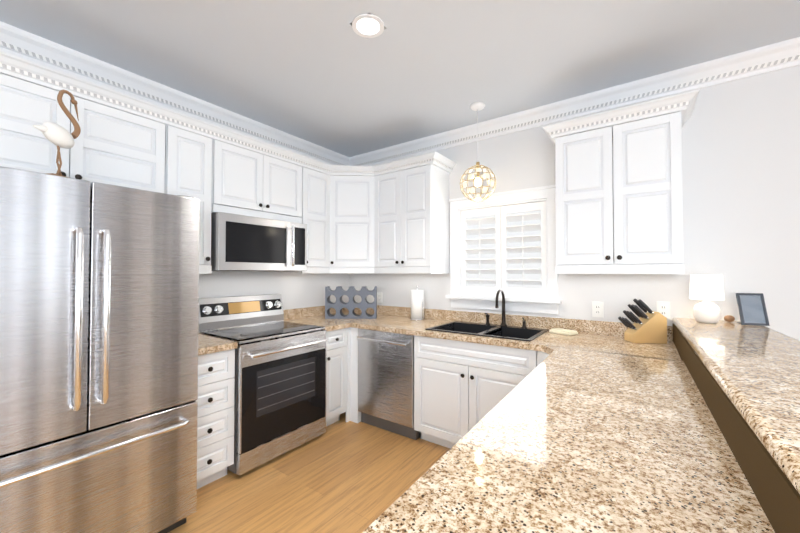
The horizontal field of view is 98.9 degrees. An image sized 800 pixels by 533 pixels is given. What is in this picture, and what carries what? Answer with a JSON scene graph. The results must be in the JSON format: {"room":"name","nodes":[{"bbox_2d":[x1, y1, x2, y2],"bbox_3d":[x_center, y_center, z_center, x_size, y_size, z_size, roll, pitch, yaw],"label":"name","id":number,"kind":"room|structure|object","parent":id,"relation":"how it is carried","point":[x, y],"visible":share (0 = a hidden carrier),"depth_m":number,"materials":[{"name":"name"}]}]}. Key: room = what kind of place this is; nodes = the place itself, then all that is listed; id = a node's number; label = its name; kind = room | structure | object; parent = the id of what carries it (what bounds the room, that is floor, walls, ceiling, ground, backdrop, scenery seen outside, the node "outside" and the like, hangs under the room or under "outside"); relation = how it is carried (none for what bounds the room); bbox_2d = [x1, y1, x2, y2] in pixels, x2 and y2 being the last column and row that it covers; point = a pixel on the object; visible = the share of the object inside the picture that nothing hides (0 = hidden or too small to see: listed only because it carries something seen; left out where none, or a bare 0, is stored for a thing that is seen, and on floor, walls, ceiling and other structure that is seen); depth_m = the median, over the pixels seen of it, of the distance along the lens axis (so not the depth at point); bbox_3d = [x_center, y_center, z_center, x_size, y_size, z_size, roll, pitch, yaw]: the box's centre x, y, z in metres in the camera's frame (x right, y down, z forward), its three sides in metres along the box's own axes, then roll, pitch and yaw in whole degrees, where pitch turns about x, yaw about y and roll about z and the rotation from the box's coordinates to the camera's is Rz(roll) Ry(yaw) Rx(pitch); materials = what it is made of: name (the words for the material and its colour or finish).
{"room":"kitchen","nodes":[
{"label":"kitchen","id":0,"kind":"room"},
{"bbox_2d":[165,125,348,309],"bbox_3d":[-2.995,0.031,0.881,0.150,2.715,8.300,-1,-1,36],"label":"wall","id":1,"kind":"structure","parent":0,"point":[297,289],"depth_m":3.32,"materials":[{"name":"white paint"}]},
{"bbox_2d":[0,21,347,164],"bbox_3d":[-2.896,-1.264,0.834,0.092,0.125,7.998,-1,-1,36],"label":"crown molding","id":2,"kind":"structure","parent":1,"relation":"attached to","point":[22,44],"depth_m":2.37,"materials":[{"name":"white wood"}]},
{"bbox_2d":[211,212,306,270],"bbox_3d":[-1.204,-0.172,2.845,0.483,0.419,0.779,-1,-1,36],"label":"microwave","id":3,"kind":"object","parent":1,"relation":"attached to","point":[243,243],"visible":0.92,"depth_m":2.66,"materials":[{"name":"grey metal"}]},
{"bbox_2d":[300,163,383,270],"bbox_3d":[-0.597,-0.487,3.482,0.737,0.995,0.366,-1,-1,36],"label":"upper cabinet","id":4,"kind":"object","parent":1,"relation":"attached to","point":[342,206],"depth_m":3.39,"materials":[{"name":"white wood"}]},
{"bbox_2d":[168,412,449,532],"bbox_3d":[-0.085,1.402,-1.220,7.400,0.100,8.400,-1,-1,36],"label":"floor","id":5,"kind":"structure","parent":0,"point":[341,475],"depth_m":2.20,"materials":[{"name":"brown wood"}]},
{"bbox_2d":[0,166,199,532],"bbox_3d":[-1.683,0.511,1.724,0.937,1.784,0.902,-1,-1,36],"label":"refrigerator","id":6,"kind":"object","parent":5,"relation":"on","point":[99,298],"visible":1,"depth_m":1.51,"materials":[{"name":"grey metal"}]},
{"bbox_2d":[33,90,80,177],"bbox_3d":[-1.506,-0.590,1.507,0.106,0.408,0.165,-1,-1,36],"label":"heron figurine","id":7,"kind":"object","parent":6,"relation":"on","point":[58,136],"visible":1,"depth_m":1.51,"materials":[{"name":"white wood"}]},
{"bbox_2d":[195,349,234,488],"bbox_3d":[-1.459,0.981,2.330,0.640,0.868,0.340,-1,-1,36],"label":"base cabinet","id":8,"kind":"object","parent":5,"relation":"on","point":[215,420],"depth_m":2.19,"materials":[{"name":"white wood"}]},
{"bbox_2d":[198,334,237,355],"bbox_3d":[-1.449,0.475,2.334,0.666,0.140,0.339,-1,-1,36],"label":"countertop","id":9,"kind":"structure","parent":8,"relation":"on","point":[206,344],"depth_m":2.24,"materials":[{"name":"brown stone"}]},
{"bbox_2d":[198,294,327,475],"bbox_3d":[-1.089,0.837,2.751,0.752,1.170,0.757,-1,-1,36],"label":"range oven","id":10,"kind":"object","parent":5,"relation":"on","point":[280,390],"visible":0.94,"depth_m":2.58,"materials":[{"name":"grey metal"}]},
{"bbox_2d":[326,331,330,426],"bbox_3d":[-1.129,0.989,2.793,0.640,0.868,0.868,-1,-1,36],"label":"base cabinet","id":11,"kind":"object","parent":5,"relation":"on","point":[328,344],"depth_m":2.96,"materials":[{"name":"white wood"}]},
{"bbox_2d":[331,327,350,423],"bbox_3d":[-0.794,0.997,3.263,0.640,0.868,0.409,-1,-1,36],"label":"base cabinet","id":12,"kind":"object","parent":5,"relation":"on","point":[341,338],"depth_m":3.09,"materials":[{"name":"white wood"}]},
{"bbox_2d":[350,327,360,422],"bbox_3d":[-0.007,0.995,3.156,0.761,0.868,0.790,-1,-1,36],"label":"base cabinet","id":13,"kind":"object","parent":5,"relation":"on","point":[355,416],"depth_m":3.15,"materials":[{"name":"white wood"}]},
{"bbox_2d":[283,308,345,331],"bbox_3d":[-0.809,0.491,3.211,0.690,0.140,0.296,-1,-1,36],"label":"countertop","id":14,"kind":"structure","parent":13,"relation":"on","point":[316,317],"depth_m":3.38,"materials":[{"name":"brown stone"}]},
{"bbox_2d":[357,328,419,439],"bbox_3d":[0.021,0.997,3.173,0.597,0.866,0.677,-1,-1,36],"label":"dishwasher","id":15,"kind":"object","parent":5,"relation":"on","point":[385,380],"visible":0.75,"depth_m":2.92,"materials":[{"name":"grey metal"}]},
{"bbox_2d":[414,335,549,448],"bbox_3d":[0.702,0.986,2.650,1.105,0.868,0.790,-1,-1,36],"label":"base cabinet","id":16,"kind":"object","parent":5,"relation":"on","point":[461,389],"depth_m":2.55,"materials":[{"name":"white wood"}]},
{"bbox_2d":[298,289,789,344],"bbox_3d":[0.567,0.449,2.773,3.438,0.525,0.767,-1,-1,36],"label":"countertop","id":17,"kind":"structure","parent":16,"relation":"on","point":[465,326],"depth_m":2.89,"materials":[{"name":"brown stone"}]},
{"bbox_2d":[325,286,376,318],"bbox_3d":[-0.497,0.365,3.516,0.512,0.320,0.150,0,-1,-1],"label":"wine rack","id":18,"kind":"object","parent":17,"relation":"on","point":[352,304],"visible":1,"depth_m":3.44,"materials":[{"name":"grey metal"}]},
{"bbox_2d":[410,286,424,319],"bbox_3d":[0.173,0.355,3.388,0.156,0.334,0.156,-1,-1,36],"label":"paper towel holder","id":19,"kind":"object","parent":17,"relation":"on","point":[417,304],"visible":1,"depth_m":3.33,"materials":[{"name":"silver metal"}]},
{"bbox_2d":[549,328,577,335],"bbox_3d":[1.243,0.495,2.603,0.110,0.028,0.170,1,-1,-29],"label":"cloth","id":20,"kind":"object","parent":17,"relation":"on","point":[562,331],"visible":1,"depth_m":2.57,"materials":[{"name":"beige fabric"}]},
{"bbox_2d":[618,299,666,343],"bbox_3d":[1.616,0.360,2.295,0.257,0.285,0.105,0,-1,6],"label":"knife block","id":21,"kind":"object","parent":17,"relation":"on","point":[649,326],"visible":1,"depth_m":2.25,"materials":[{"name":"brown wood"}]},
{"bbox_2d":[689,275,723,322],"bbox_3d":[1.862,0.194,2.081,0.160,0.290,0.160,-1,-1,36],"label":"table lamp","id":22,"kind":"object","parent":17,"relation":"on","point":[706,288],"visible":1,"depth_m":2.03,"materials":[{"name":"white ceramic"}]},
{"bbox_2d":[724,315,734,321],"bbox_3d":[2.013,0.319,2.094,0.050,0.042,0.042,-1,-1,36],"label":"trinket","id":23,"kind":"object","parent":17,"relation":"on","point":[728,318],"visible":1,"depth_m":2.08,"materials":[{"name":"brown"}]},
{"bbox_2d":[735,293,769,325],"bbox_3d":[2.040,0.247,2.001,0.125,0.182,0.106,0,-1,16],"label":"picture frame","id":24,"kind":"object","parent":17,"relation":"on","point":[752,308],"visible":1,"depth_m":1.98,"materials":[{"name":"grey metal"}]},
{"bbox_2d":[362,321,799,532],"bbox_3d":[0.823,0.421,1.031,1.080,0.200,1.950,-1,-1,36],"label":"countertop","id":25,"kind":"structure","parent":16,"relation":"on","point":[690,426],"depth_m":0.85,"materials":[{"name":"brown stone"}]},
{"bbox_2d":[0,0,799,156],"bbox_3d":[-0.085,-1.423,-1.170,7.400,0.120,8.400,-1,-1,36],"label":"ceiling","id":26,"kind":"structure","parent":0,"point":[322,73],"depth_m":2.05,"materials":[{"name":"white paint"}]},
{"bbox_2d":[352,14,383,37],"bbox_3d":[-0.173,-1.312,1.865,0.176,0.017,0.176,-1,-1,36],"label":"recessed light","id":27,"kind":"object","parent":26,"relation":"in","point":[368,25],"visible":1,"depth_m":1.86,"materials":[{"name":"white plastic"}]},
{"bbox_2d":[460,102,495,200],"bbox_3d":[0.622,-0.907,2.740,0.284,0.770,0.284,-1,-1,36],"label":"pendant light","id":28,"kind":"object","parent":26,"relation":"hanging from","point":[477,167],"visible":1,"depth_m":2.70,"materials":[{"name":"gold"}]},
{"bbox_2d":[349,65,799,339],"bbox_3d":[2.290,0.053,2.116,6.960,2.715,0.150,-1,-1,36],"label":"wall","id":29,"kind":"structure","parent":0,"point":[741,178],"depth_m":2.21,"materials":[{"name":"white paint"}]},
{"bbox_2d":[377,292,381,302],"bbox_3d":[-0.226,0.346,3.807,0.074,0.116,0.009,-1,-1,36],"label":"electrical outlet plate","id":30,"kind":"object","parent":29,"relation":"attached to","point":[379,294],"depth_m":3.80,"materials":[{"name":"white plastic"}]},
{"bbox_2d":[376,167,399,270],"bbox_3d":[-0.421,-0.483,3.730,0.737,0.995,0.381,-1,-1,36],"label":"upper cabinet","id":31,"kind":"object","parent":29,"relation":"attached to","point":[391,178],"depth_m":3.29,"materials":[{"name":"white wood"}]},
{"bbox_2d":[445,185,561,313],"bbox_3d":[0.903,-0.131,3.060,1.010,1.037,0.210,-1,-1,36],"label":"window shutters","id":32,"kind":"object","parent":29,"relation":"attached to","point":[544,299],"visible":1,"depth_m":3.02,"materials":[{"name":"white wood"}]},
{"bbox_2d":[348,37,799,165],"bbox_3d":[2.260,-1.243,2.011,6.878,0.125,0.092,-1,-1,36],"label":"crown molding","id":33,"kind":"structure","parent":29,"relation":"attached to","point":[783,54],"depth_m":2.50,"materials":[{"name":"white wood"}]},
{"bbox_2d":[592,302,603,317],"bbox_3d":[1.492,0.324,2.582,0.074,0.116,0.009,-1,-1,36],"label":"electrical outlet plate","id":34,"kind":"object","parent":29,"relation":"attached to","point":[597,307],"depth_m":2.58,"materials":[{"name":"white plastic"}]},
{"bbox_2d":[657,301,669,318],"bbox_3d":[1.811,0.300,2.355,0.074,0.116,0.009,-1,-1,36],"label":"electrical outlet plate","id":35,"kind":"object","parent":29,"relation":"attached to","point":[663,308],"depth_m":2.35,"materials":[{"name":"white plastic"}]},
{"label":"outside","id":36,"kind":"structure","parent":0,"visible":0},
{"bbox_2d":[467,211,541,287],"bbox_3d":[0.191,-0.008,-1.772,9.120,3.700,10.620,-1,-1,36],"label":"sky","id":37,"kind":"structure","parent":36,"point":[511,266],"depth_m":3.38,"materials":[{"name":"white"}]}
]}

